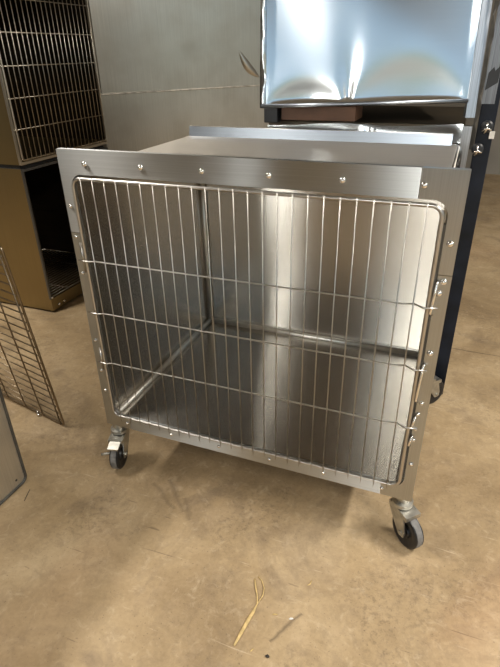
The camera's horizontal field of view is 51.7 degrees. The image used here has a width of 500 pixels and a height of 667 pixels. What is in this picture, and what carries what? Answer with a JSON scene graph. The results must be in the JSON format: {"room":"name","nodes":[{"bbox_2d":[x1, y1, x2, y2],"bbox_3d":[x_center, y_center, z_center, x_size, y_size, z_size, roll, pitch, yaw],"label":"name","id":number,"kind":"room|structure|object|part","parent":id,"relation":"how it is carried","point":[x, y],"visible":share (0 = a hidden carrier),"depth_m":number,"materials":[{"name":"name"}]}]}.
{"room":"warehouse","nodes":[
{"label":"warehouse","id":0,"kind":"room"},
{"bbox_2d":[0,174,499,666],"bbox_3d":[-0.799,1.041,0.632,10.400,0.100,12.700,10,30,19],"label":"floor","id":1,"kind":"structure","parent":0,"point":[155,560],"depth_m":1.38,"materials":[{"name":"concrete"}]},
{"bbox_2d":[0,387,26,505],"bbox_3d":[-1.028,0.256,1.159,0.406,0.784,0.797,10,30,19],"label":"panel","id":2,"kind":"object","parent":1,"relation":"on","point":[13,475],"visible":1,"depth_m":1.51,"materials":[{"name":"grey metal"}]},
{"bbox_2d":[0,246,64,425],"bbox_3d":[-0.943,-0.046,1.757,0.688,0.739,0.102,15,33,27],"label":"door","id":3,"kind":"structure","parent":1,"relation":"on","point":[10,275],"depth_m":1.71,"materials":[{"name":"silver metal"}]},
{"bbox_2d":[0,147,107,310],"bbox_3d":[-1.176,-0.612,2.835,0.628,0.712,0.645,10,30,19],"label":"cage","id":4,"kind":"object","parent":1,"relation":"on","point":[36,240],"visible":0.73,"depth_m":2.66,"materials":[{"name":"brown metal"}]},
{"bbox_3d":[-1.302,-0.474,2.574,0.611,0.700,0.004,10,30,19],"label":"panel","id":5,"kind":"part","parent":4,"relation":"part of","materials":[{"name":"silver metal"}]},
{"bbox_2d":[0,145,102,168],"bbox_3d":[-1.191,-0.934,2.664,0.590,0.018,0.623,10,30,19],"label":"board","id":6,"kind":"object","parent":4,"relation":"on","point":[100,146],"visible":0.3,"depth_m":2.37,"materials":[{"name":"black paint"}]},
{"bbox_2d":[0,0,107,165],"bbox_3d":[-1.188,-1.288,2.465,0.634,0.794,0.645,10,30,19],"label":"cage","id":7,"kind":"object","parent":6,"relation":"on","point":[49,96],"visible":0.93,"depth_m":2.66,"materials":[{"name":"silver metal"}]},
{"bbox_3d":[-1.316,-1.146,2.208,0.611,0.794,0.004,10,30,19],"label":"panel","id":8,"kind":"part","parent":7,"relation":"part of","materials":[{"name":"silver metal"}]},
{"bbox_3d":[-0.910,-1.246,2.363,0.010,0.782,0.645,10,30,19],"label":"frame","id":9,"kind":"part","parent":7,"relation":"part of","materials":[{"name":"silver metal"}]},
{"bbox_3d":[-0.900,-0.896,2.552,0.014,0.012,0.645,10,30,19],"label":"sill","id":10,"kind":"part","parent":7,"relation":"part of","materials":[{"name":"silver metal"}]},
{"bbox_3d":[-0.889,-0.289,2.884,0.010,0.063,0.645,10,30,19],"label":"sill","id":11,"kind":"part","parent":4,"relation":"part of","materials":[{"name":"silver metal"}]},
{"bbox_2d":[98,84,268,151],"bbox_3d":[-0.296,-1.134,3.483,1.510,0.976,0.507,-19,33,-29],"label":"box","id":12,"kind":"object","parent":1,"relation":"on","point":[136,121],"visible":0.21,"depth_m":2.97,"materials":[{"name":"silver metal"}]},
{"bbox_2d":[85,0,259,92],"bbox_3d":[-0.312,-1.925,3.072,1.490,0.808,0.510,-19,33,-29],"label":"box","id":13,"kind":"object","parent":12,"relation":"on","point":[140,45],"visible":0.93,"depth_m":2.84,"materials":[{"name":"silver metal"}]},
{"bbox_2d":[233,576,264,645],"bbox_3d":[0.004,0.649,1.212,0.034,0.004,0.181,7,30,15],"label":"stalk","id":14,"kind":"object","parent":1,"relation":"on","point":[251,614],"visible":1,"depth_m":1.20,"materials":[{"name":"yellow plant"}]},
{"bbox_2d":[56,126,470,549],"bbox_3d":[0.119,-0.085,1.552,1.003,0.964,0.782,10,30,19],"label":"cage","id":15,"kind":"object","parent":1,"relation":"on","point":[277,297],"visible":1,"depth_m":1.55,"materials":[{"name":"silver metal"}]},
{"bbox_3d":[-0.391,0.344,1.635,0.004,0.077,0.070,3,29,7],"label":"fork leg","id":16,"kind":"part","parent":15,"relation":"part of","materials":[{"name":"metal"}]},
{"bbox_3d":[-0.027,0.005,1.239,0.837,0.698,0.008,10,30,19],"label":"wire door","id":17,"kind":"part","parent":15,"relation":"part of","materials":[{"name":"silver metal"}]},
{"bbox_3d":[0.383,0.483,1.348,0.004,0.077,0.070,-13,31,-21],"label":"fork leg","id":18,"kind":"part","parent":15,"relation":"part of","materials":[{"name":"metal"}]},
{"bbox_3d":[0.658,0.201,1.855,0.070,0.077,0.004,-16,32,-26],"label":"fork leg","id":19,"kind":"part","parent":15,"relation":"part of","materials":[{"name":"metal"}]},
{"bbox_2d":[267,105,472,167],"bbox_3d":[0.473,-0.379,2.090,0.642,0.953,0.612,10,30,19],"label":"box","id":20,"kind":"object","parent":1,"relation":"on","point":[421,119],"visible":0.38,"depth_m":1.67,"materials":[{"name":"silver metal"}]},
{"bbox_2d":[264,108,283,122],"bbox_3d":[0.084,-0.722,1.691,0.046,0.049,0.100,10,30,19],"label":"block","id":21,"kind":"object","parent":20,"relation":"on","point":[271,115],"visible":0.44,"depth_m":1.65,"materials":[{"name":"black paint"}]},
{"bbox_2d":[281,106,362,121],"bbox_3d":[0.231,-0.712,1.657,0.237,0.043,0.115,10,30,19],"label":"plank","id":22,"kind":"object","parent":20,"relation":"on","point":[333,113],"visible":0.64,"depth_m":1.61,"materials":[{"name":"brown wood"}]},
{"bbox_2d":[260,0,492,117],"bbox_3d":[0.386,-1.065,1.668,0.634,0.620,0.612,4,29,9],"label":"box","id":23,"kind":"object","parent":20,"relation":"on","point":[314,53],"visible":1,"depth_m":1.49,"materials":[{"name":"silver metal"}]},
{"bbox_2d":[435,0,499,393],"bbox_3d":[0.689,-0.474,1.584,0.063,1.595,0.052,10,30,19],"label":"steel post","id":24,"kind":"object","parent":1,"relation":"on","point":[487,108],"visible":0.91,"depth_m":1.57,"materials":[{"name":"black metal"}]},
{"bbox_3d":[0.707,-0.580,1.509,0.014,0.020,0.007,10,30,19],"label":"latch plate","id":25,"kind":"part","parent":24,"relation":"part of","materials":[{"name":"metal"}]},
{"bbox_2d":[372,0,499,174],"bbox_3d":[1.488,-3.208,4.989,10.200,3.114,0.100,10,30,19],"label":"wall","id":26,"kind":"structure","parent":0,"point":[493,165],"depth_m":5.21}
]}

